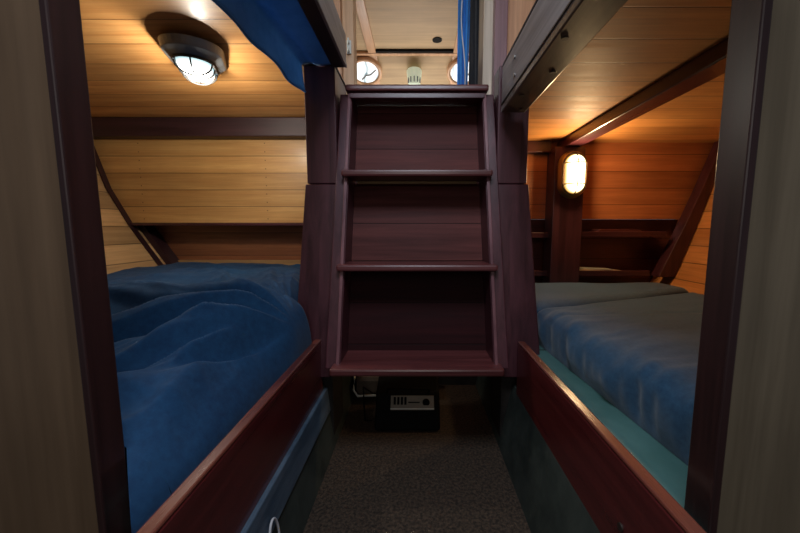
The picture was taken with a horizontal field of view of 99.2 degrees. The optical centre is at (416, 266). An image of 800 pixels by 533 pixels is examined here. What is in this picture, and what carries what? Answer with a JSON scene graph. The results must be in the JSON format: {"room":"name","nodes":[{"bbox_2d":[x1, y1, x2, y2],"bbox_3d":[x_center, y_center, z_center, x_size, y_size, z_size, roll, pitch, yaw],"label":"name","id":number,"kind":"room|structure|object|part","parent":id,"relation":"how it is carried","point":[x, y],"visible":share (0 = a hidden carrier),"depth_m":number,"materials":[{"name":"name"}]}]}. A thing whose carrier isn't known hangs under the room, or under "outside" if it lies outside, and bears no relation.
{"room":"boat sleeping cabin","nodes":[
{"label":"boat sleeping cabin","id":0,"kind":"room"},
{"bbox_2d":[96,167,165,273],"bbox_3d":[-1.290,-0.065,1.110,0.780,1.315,1.500,0,6,0],"label":"wall","id":1,"kind":"structure","parent":0,"point":[123,249],"depth_m":1.60,"materials":[{"name":"brown wood"}]},
{"bbox_2d":[125,447,171,493],"bbox_3d":[-0.728,0.277,1.157,0.804,0.025,1.380,0,6,0],"label":"deck","id":2,"kind":"object","parent":1,"relation":"attached to","point":[125,447],"depth_m":0.58,"materials":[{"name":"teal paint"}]},
{"bbox_2d":[107,262,311,532],"bbox_3d":[-0.769,0.130,1.097,0.901,0.245,1.437,0,6,0],"label":"blanket","id":3,"kind":"object","parent":2,"relation":"on","point":[197,345],"visible":0.69,"depth_m":0.69,"materials":[{"name":"blue fabric"}]},
{"bbox_2d":[79,0,304,116],"bbox_3d":[-1.065,-0.707,0.978,1.230,0.149,1.300,0,6,0],"label":"ceiling","id":4,"kind":"structure","parent":0,"point":[129,74],"depth_m":1.20,"materials":[{"name":"brown wood"}]},
{"bbox_2d":[158,33,226,85],"bbox_3d":[-0.715,-0.654,1.100,0.172,0.104,0.253,-2,7,-21],"label":"lamp","id":5,"kind":"object","parent":4,"relation":"attached to","point":[200,60],"visible":1,"depth_m":1.03,"materials":[{"name":"grey metal"}]},
{"bbox_3d":[-0.717,-0.635,1.107,0.094,0.036,0.176,-3,12,-22],"label":"glass","id":6,"kind":"part","parent":5,"relation":"part of","materials":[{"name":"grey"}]},
{"bbox_2d":[240,376,356,532],"bbox_3d":[-0.299,0.505,0.961,0.058,0.215,1.200,0,6,0],"label":"wall","id":7,"kind":"structure","parent":0,"point":[294,516],"depth_m":0.91,"materials":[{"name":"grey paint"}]},
{"bbox_2d":[136,339,322,532],"bbox_3d":[-0.310,0.351,0.730,0.021,0.172,0.695,0,6,0],"label":"board","id":8,"kind":"object","parent":7,"relation":"attached to","point":[222,492],"visible":1,"depth_m":0.60,"materials":[{"name":"red wood"}]},
{"bbox_2d":[269,517,279,532],"bbox_3d":[-0.277,0.532,0.663,0.011,0.088,0.043,0,6,0],"label":"loop","id":9,"kind":"object","parent":7,"relation":"hanging from","point":[273,518],"visible":1,"depth_m":0.66,"materials":[{"name":"silver metal"}]},
{"bbox_2d":[241,387,330,532],"bbox_3d":[-0.297,0.473,0.751,0.028,0.079,0.730,0,6,0],"label":"trim","id":10,"kind":"structure","parent":7,"relation":"attached to","point":[271,504],"depth_m":0.76,"materials":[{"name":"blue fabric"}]},
{"bbox_2d":[302,56,451,83],"bbox_3d":[0.000,-1.300,2.301,2.600,0.180,0.320,0,6,0],"label":"wall","id":11,"kind":"structure","parent":0,"point":[394,68],"depth_m":2.24,"materials":[{"name":"beige wood"}]},
{"bbox_2d":[356,0,375,52],"bbox_3d":[-0.280,-1.260,1.451,0.050,0.014,1.360,0,6,0],"label":"trim","id":12,"kind":"structure","parent":11,"relation":"attached to","point":[361,10],"depth_m":1.82,"materials":[{"name":"beige wood"}]},
{"bbox_2d":[357,56,381,83],"bbox_3d":[-0.338,-1.289,2.242,0.216,0.121,0.196,0,6,4],"label":"portlight","id":13,"kind":"object","parent":11,"relation":"attached to","point":[369,71],"visible":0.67,"depth_m":2.23,"materials":[{"name":"clear glass"}]},
{"bbox_3d":[-0.338,-1.281,2.239,0.172,0.003,0.163,0,-21,0],"label":"pane","id":14,"kind":"part","parent":13,"relation":"part of","materials":[{"name":"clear glass"}]},
{"bbox_2d":[369,56,379,83],"bbox_3d":[-0.280,-1.276,2.289,0.050,0.164,0.290,0,6,0],"label":"trim","id":15,"kind":"structure","parent":11,"relation":"attached to","point":[372,57],"depth_m":2.16,"materials":[{"name":"beige wood"}]},
{"bbox_2d":[357,51,456,55],"bbox_3d":[0.000,-1.332,2.127,2.600,0.018,0.030,0,6,0],"label":"trim","id":16,"kind":"structure","parent":11,"relation":"attached to","point":[359,53],"depth_m":2.12,"materials":[{"name":"wood"}]},
{"bbox_2d":[407,67,421,83],"bbox_3d":[-0.018,-1.237,2.228,0.100,0.100,0.100,0,6,0],"label":"dome light","id":17,"kind":"object","parent":11,"relation":"attached to","point":[414,74],"visible":0.84,"depth_m":2.19,"materials":[{"name":"white plastic"}]},
{"bbox_2d":[376,49,453,52],"bbox_3d":[-0.015,-1.333,2.103,0.480,0.012,0.022,0,6,0],"label":"trim","id":18,"kind":"structure","parent":11,"relation":"attached to","point":[377,50],"depth_m":2.09,"materials":[{"name":"black plastic"}]},
{"bbox_2d":[453,30,457,52],"bbox_3d":[0.250,-1.260,1.451,0.050,0.014,1.360,0,6,0],"label":"trim","id":19,"kind":"structure","parent":11,"relation":"attached to","point":[456,40],"depth_m":2.02,"materials":[{"name":"beige wood"}]},
{"bbox_2d":[447,59,468,83],"bbox_3d":[0.305,-1.289,2.242,0.216,0.121,0.196,0,6,4],"label":"portlight","id":20,"kind":"object","parent":11,"relation":"attached to","point":[452,67],"visible":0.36,"depth_m":2.23,"materials":[{"name":"clear glass"}]},
{"bbox_3d":[0.305,-1.281,2.239,0.172,0.003,0.163,0,-21,0],"label":"pane","id":21,"kind":"part","parent":20,"relation":"part of","materials":[{"name":"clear glass"}]},
{"bbox_2d":[0,0,799,532],"bbox_3d":[0.000,-0.244,0.366,3.500,1.835,0.018,0,6,0],"label":"wall","id":22,"kind":"structure","parent":0,"point":[46,480],"depth_m":0.39,"materials":[{"name":"brown wood"}]},
{"bbox_2d":[39,0,131,532],"bbox_3d":[-0.390,-0.245,0.376,0.009,1.835,0.039,0,6,0],"label":"trim","id":23,"kind":"structure","parent":22,"relation":"attached to","point":[61,22],"depth_m":0.40,"materials":[{"name":"brown wood"}]},
{"bbox_2d":[94,139,713,222],"bbox_3d":[-0.045,-0.430,1.713,3.116,0.420,0.060,0,6,0],"label":"wall","id":24,"kind":"structure","parent":0,"point":[153,180],"depth_m":1.70,"materials":[{"name":"brown wood"}]},
{"bbox_2d":[94,146,163,265],"bbox_3d":[-1.380,-0.232,1.690,0.440,0.810,0.030,0,6,0],"label":"trim","id":25,"kind":"structure","parent":24,"relation":"attached to","point":[99,166],"depth_m":1.68,"materials":[{"name":"black wood"}]},
{"bbox_2d":[91,117,305,138],"bbox_3d":[-0.985,-0.661,1.627,1.270,0.087,0.060,0,6,0],"label":"wooden beam","id":26,"kind":"structure","parent":24,"relation":"attached to","point":[102,127],"depth_m":1.60,"materials":[{"name":"black wood"}]},
{"bbox_2d":[528,141,551,153],"bbox_3d":[0.480,-0.591,1.685,0.360,0.055,0.040,0,6,0],"label":"trim","id":27,"kind":"structure","parent":24,"relation":"attached to","point":[534,147],"depth_m":1.67,"materials":[{"name":"brown wood"}]},
{"bbox_2d":[557,38,727,146],"bbox_3d":[0.738,-0.525,1.029,0.075,0.042,1.360,0,6,0],"label":"trim","id":28,"kind":"structure","parent":24,"relation":"attached to","point":[710,64],"depth_m":1.00,"materials":[{"name":"brown wood"}]},
{"bbox_2d":[651,141,717,276],"bbox_3d":[1.361,-0.283,1.699,0.294,0.670,0.060,0,6,0],"label":"trim","id":29,"kind":"structure","parent":24,"relation":"attached to","point":[673,254],"depth_m":1.69,"materials":[{"name":"brown wood"}]},
{"bbox_2d":[356,0,457,50],"bbox_3d":[0.000,-1.246,1.130,2.600,0.030,2.020,0,6,0],"label":"ceiling","id":30,"kind":"structure","parent":0,"point":[394,24],"depth_m":1.84,"materials":[{"name":"beige wood"}]},
{"bbox_2d":[432,37,441,42],"bbox_3d":[0.118,-1.324,1.987,0.056,0.006,0.056,0,6,0],"label":"ceiling vent","id":31,"kind":"object","parent":30,"relation":"in","point":[435,39],"visible":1,"depth_m":1.98,"materials":[{"name":"black plastic"}]},
{"bbox_2d":[457,0,469,83],"bbox_3d":[0.176,-0.899,1.239,0.054,0.665,0.018,0,6,0],"label":"curtain","id":32,"kind":"object","parent":30,"relation":"hanging from","point":[466,3],"visible":0.56,"depth_m":1.25,"materials":[{"name":"blue fabric"}]},
{"bbox_2d":[461,0,465,83],"bbox_3d":[0.161,-0.903,1.188,0.027,0.655,0.010,0,6,0],"label":"pull cord","id":33,"kind":"object","parent":30,"relation":"hanging from","point":[462,0],"visible":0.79,"depth_m":1.20,"materials":[{"name":"fabric"}]},
{"bbox_2d":[468,0,478,83],"bbox_3d":[0.206,-0.894,1.199,0.041,0.665,0.014,0,6,0],"label":"hanging cloth","id":34,"kind":"object","parent":30,"relation":"hanging from","point":[474,4],"visible":0.67,"depth_m":1.21,"materials":[{"name":"fabric"}]},
{"bbox_2d":[155,220,677,282],"bbox_3d":[-0.018,0.072,1.859,2.836,0.650,0.040,0,6,0],"label":"wall","id":35,"kind":"structure","parent":0,"point":[618,253],"depth_m":1.83,"materials":[{"name":"brown wood"}]},
{"bbox_2d":[137,225,178,264],"bbox_3d":[-1.281,-0.026,1.788,0.294,0.380,0.070,0,6,0],"label":"trim","id":36,"kind":"structure","parent":35,"relation":"attached to","point":[151,233],"depth_m":1.75,"materials":[{"name":"black wood"}]},
{"bbox_2d":[130,223,302,225],"bbox_3d":[-0.843,-0.217,1.752,1.185,0.012,0.130,0,6,0],"label":"trim","id":37,"kind":"structure","parent":35,"relation":"attached to","point":[148,224],"depth_m":1.69,"materials":[{"name":"brown wood"}]},
{"bbox_2d":[178,260,300,264],"bbox_3d":[-0.780,0.013,1.822,1.060,0.095,0.020,0,6,0],"label":"trim","id":38,"kind":"structure","parent":35,"relation":"attached to","point":[285,262],"depth_m":1.81,"materials":[{"name":"brown wood"}]},
{"bbox_2d":[532,232,548,237],"bbox_3d":[0.482,-0.163,1.762,0.365,0.028,0.138,0,6,0],"label":"shelf","id":39,"kind":"object","parent":35,"relation":"attached to","point":[534,234],"visible":0.15,"depth_m":1.69,"materials":[{"name":"brown wood"}]},
{"bbox_2d":[534,270,546,275],"bbox_3d":[0.482,0.028,1.783,0.365,0.028,0.138,0,6,0],"label":"shelf","id":40,"kind":"object","parent":35,"relation":"attached to","point":[536,272],"visible":0.09,"depth_m":1.71,"materials":[{"name":"brown wood"}]},
{"bbox_2d":[579,270,649,275],"bbox_3d":[0.988,0.028,1.783,0.375,0.028,0.138,0,6,0],"label":"shelf","id":41,"kind":"object","parent":35,"relation":"attached to","point":[581,272],"visible":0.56,"depth_m":1.71,"materials":[{"name":"brown wood"}]},
{"bbox_2d":[579,267,615,269],"bbox_3d":[0.938,0.015,1.775,0.265,0.026,0.095,0,6,0],"label":"magazine","id":42,"kind":"object","parent":41,"relation":"on","point":[580,268],"visible":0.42,"depth_m":1.74,"materials":[{"name":"beige paper"}]},
{"bbox_2d":[581,231,666,236],"bbox_3d":[1.022,-0.168,1.761,0.445,0.028,0.138,0,6,0],"label":"shelf","id":43,"kind":"object","parent":35,"relation":"attached to","point":[583,233],"visible":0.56,"depth_m":1.69,"materials":[{"name":"brown wood"}]},
{"bbox_2d":[591,229,640,230],"bbox_3d":[1.021,-0.181,1.766,0.228,0.028,0.090,0,6,0],"label":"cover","id":44,"kind":"object","parent":43,"relation":"on","point":[592,229],"visible":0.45,"depth_m":1.72,"materials":[{"name":"brown wood"}]},
{"bbox_2d":[303,385,530,532],"bbox_3d":[0.000,0.649,0.776,3.600,0.030,3.800,0,6,0],"label":"floor","id":45,"kind":"structure","parent":0,"point":[453,478],"depth_m":0.98,"materials":[{"name":"grey carpet"}]},
{"bbox_2d":[298,63,345,434],"bbox_3d":[-0.318,-0.021,1.152,0.139,1.218,0.265,0,6,0],"label":"post","id":46,"kind":"object","parent":45,"relation":"on","point":[324,85],"visible":0.53,"depth_m":1.07,"materials":[{"name":"brown wood"}]},
{"bbox_2d":[212,0,330,92],"bbox_3d":[-0.323,-0.536,0.673,0.155,0.099,0.737,0,6,0],"label":"cloth","id":47,"kind":"object","parent":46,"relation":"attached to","point":[281,30],"visible":0.88,"depth_m":0.83,"materials":[{"name":"blue fabric"}]},
{"bbox_3d":[-0.322,0.035,1.138,0.132,0.601,0.224,0,6,0],"label":"post","id":48,"kind":"part","parent":46,"relation":"part of","materials":[{"name":"brown wood"}]},
{"bbox_2d":[297,0,346,67],"bbox_3d":[-0.228,-0.591,0.620,0.044,0.094,0.762,0,6,0],"label":"rail","id":49,"kind":"object","parent":46,"relation":"attached to","point":[322,15],"visible":1,"depth_m":0.84,"materials":[{"name":"brown wood"}]},
{"bbox_3d":[-0.300,-0.448,1.145,0.096,0.354,0.175,0,6,0],"label":"post","id":50,"kind":"part","parent":46,"relation":"part of","materials":[{"name":"brown wood"}]},
{"bbox_2d":[325,84,508,375],"bbox_3d":[0.000,-0.142,1.086,0.529,0.859,0.390,0,6,0],"label":"ladder","id":51,"kind":"object","parent":46,"relation":"attached to","point":[416,154],"visible":1,"depth_m":1.11,"materials":[{"name":"brown wood"}]},
{"bbox_2d":[352,376,378,396],"bbox_3d":[-0.103,0.487,1.463,0.327,0.091,0.139,0,6,0],"label":"tray","id":52,"kind":"object","parent":45,"relation":"on","point":[370,383],"visible":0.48,"depth_m":1.41,"materials":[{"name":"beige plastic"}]},
{"bbox_2d":[363,387,375,420],"bbox_3d":[-0.179,0.529,1.319,0.079,0.088,0.151,0,6,0],"label":"cable","id":53,"kind":"object","parent":45,"relation":"on","point":[363,387],"visible":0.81,"depth_m":1.29,"materials":[{"name":"black plastic"}]},
{"bbox_2d":[374,376,439,429],"bbox_3d":[-0.035,0.506,1.289,0.235,0.134,0.186,0,6,0],"label":"radio","id":54,"kind":"object","parent":45,"relation":"on","point":[402,402],"visible":0.97,"depth_m":1.24,"materials":[{"name":"black plastic"}]},
{"bbox_3d":[-0.033,0.457,1.257,0.163,0.021,0.017,0,6,0],"label":"handle","id":55,"kind":"part","parent":54,"relation":"part of","materials":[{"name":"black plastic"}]},
{"bbox_3d":[-0.017,0.497,1.241,0.158,0.042,0.032,0,6,0],"label":"control panel","id":56,"kind":"part","parent":54,"relation":"part of","materials":[{"name":"silver metal"}]},
{"bbox_2d":[491,66,539,436],"bbox_3d":[0.320,-0.017,1.150,0.136,1.212,0.260,0,6,0],"label":"post","id":57,"kind":"object","parent":45,"relation":"on","point":[511,128],"visible":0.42,"depth_m":1.07,"materials":[{"name":"brown wood"}]},
{"bbox_3d":[0.300,-0.448,1.145,0.096,0.354,0.175,0,6,0],"label":"post","id":58,"kind":"part","parent":57,"relation":"part of","materials":[{"name":"brown wood"}]},
{"bbox_3d":[0.322,0.035,1.138,0.132,0.601,0.224,0,6,0],"label":"post","id":59,"kind":"part","parent":57,"relation":"part of","materials":[{"name":"brown wood"}]},
{"bbox_2d":[501,0,627,111],"bbox_3d":[0.285,-0.485,0.633,0.074,0.140,0.764,0,6,0],"label":"rail","id":60,"kind":"object","parent":57,"relation":"attached to","point":[553,33],"visible":1,"depth_m":0.69,"materials":[{"name":"brown wood"}]},
{"bbox_2d":[353,181,480,384],"bbox_3d":[0.000,-0.009,1.518,0.660,1.115,0.020,0,6,0],"label":"wall","id":61,"kind":"structure","parent":0,"point":[442,380],"depth_m":1.57,"materials":[{"name":"brown wood"}]},
{"bbox_2d":[507,0,535,54],"bbox_3d":[0.894,-0.912,1.142,1.212,0.638,0.030,0,6,0],"label":"wall","id":62,"kind":"structure","parent":0,"point":[518,10],"depth_m":1.14,"materials":[{"name":"brown wood"}]},
{"bbox_2d":[478,0,492,94],"bbox_3d":[0.235,-0.895,1.179,0.033,0.680,0.140,0,6,0],"label":"trim","id":63,"kind":"structure","parent":62,"relation":"attached to","point":[485,6],"depth_m":1.13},
{"bbox_2d":[491,0,507,94],"bbox_3d":[0.271,-0.886,1.099,0.042,0.680,0.040,0,6,0],"label":"trim","id":64,"kind":"structure","parent":62,"relation":"attached to","point":[500,7],"depth_m":1.10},
{"bbox_2d":[476,376,599,532],"bbox_3d":[0.304,0.505,0.961,0.068,0.215,1.200,0,6,0],"label":"wall","id":65,"kind":"structure","parent":0,"point":[549,503],"depth_m":0.84,"materials":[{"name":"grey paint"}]},
{"bbox_2d":[516,341,706,532],"bbox_3d":[0.319,0.352,0.720,0.024,0.172,0.675,0,6,0],"label":"board","id":66,"kind":"object","parent":65,"relation":"attached to","point":[616,490],"visible":1,"depth_m":0.59,"materials":[{"name":"red wood"}]},
{"bbox_2d":[684,0,772,532],"bbox_3d":[0.364,-0.245,0.375,0.011,1.835,0.040,0,6,0],"label":"trim","id":67,"kind":"structure","parent":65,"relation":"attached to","point":[750,20],"depth_m":0.39,"materials":[{"name":"brown wood"}]},
{"bbox_2d":[538,345,687,507],"bbox_3d":[0.738,0.276,1.167,0.804,0.025,1.400,0,6,0],"label":"mattress","id":68,"kind":"object","parent":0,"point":[662,464],"depth_m":0.64,"materials":[{"name":"teal fabric"}]},
{"bbox_2d":[542,147,585,282],"bbox_3d":[0.728,-0.201,1.698,0.145,0.748,0.100,0,6,0],"label":"wooden post","id":69,"kind":"object","parent":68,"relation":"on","point":[563,216],"visible":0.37,"depth_m":1.66,"materials":[{"name":"brown wood"}]},
{"bbox_2d":[557,151,587,198],"bbox_3d":[0.737,-0.432,1.585,0.137,0.223,0.075,0,6,0],"label":"lamp","id":70,"kind":"object","parent":69,"relation":"attached to","point":[572,165],"visible":1,"depth_m":1.57,"materials":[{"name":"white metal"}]},
{"bbox_3d":[0.737,-0.431,1.575,0.092,0.178,0.034,0,6,0],"label":"glass","id":71,"kind":"part","parent":70,"relation":"part of","materials":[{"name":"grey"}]},
{"bbox_2d":[537,292,703,464],"bbox_3d":[0.808,0.218,0.992,0.817,0.135,1.049,0,6,0],"label":"blanket","id":72,"kind":"object","parent":68,"relation":"on","point":[639,354],"visible":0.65,"depth_m":0.80,"materials":[{"name":"blue fabric"}]},
{"bbox_2d":[535,282,688,312],"bbox_3d":[0.808,0.168,1.429,0.817,0.137,0.529,0,6,0],"label":"pillow","id":73,"kind":"object","parent":72,"relation":"on","point":[548,295],"visible":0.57,"depth_m":1.42,"materials":[{"name":"fabric"}]},
{"bbox_2d":[528,0,731,142],"bbox_3d":[0.939,-0.563,1.045,1.242,0.030,1.400,0,6,0],"label":"ceiling","id":74,"kind":"structure","parent":0,"point":[645,41],"depth_m":0.98,"materials":[{"name":"orange wood"}]},
{"bbox_2d":[651,182,714,294],"bbox_3d":[1.260,-0.065,1.110,0.720,1.315,1.500,0,6,0],"label":"wall","id":75,"kind":"structure","parent":0,"point":[690,275],"depth_m":1.64,"materials":[{"name":"orange wood"}]},
{"bbox_3d":[0.000,-0.625,1.903,0.800,0.015,1.320,0,6,0],"label":"floor","id":76,"kind":"structure","parent":0,"visible":0},
{"bbox_2d":[342,0,356,94],"bbox_3d":[-0.241,-0.888,1.210,0.041,0.700,0.060,0,6,0],"label":"trim","id":77,"kind":"structure","parent":76,"relation":"on","point":[348,6],"depth_m":1.20,"materials":[{"name":"beige wood"}]},
{"bbox_2d":[347,37,350,53],"bbox_3d":[-0.238,-0.766,1.179,0.016,0.046,0.028,0,6,0],"label":"hook","id":78,"kind":"object","parent":77,"relation":"attached to","point":[348,40],"visible":1,"depth_m":1.19,"materials":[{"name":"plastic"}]},
{"bbox_3d":[-0.948,-0.985,1.179,1.304,0.500,0.040,0,6,0],"label":"wall","id":79,"kind":"structure","parent":0,"visible":0},
{"bbox_2d":[333,0,342,77],"bbox_3d":[-0.281,-0.935,1.185,0.038,0.600,0.060,0,6,0],"label":"trim","id":80,"kind":"structure","parent":79,"relation":"attached to","point":[338,3],"depth_m":1.17,"materials":[{"name":"brown wood"}]}
]}

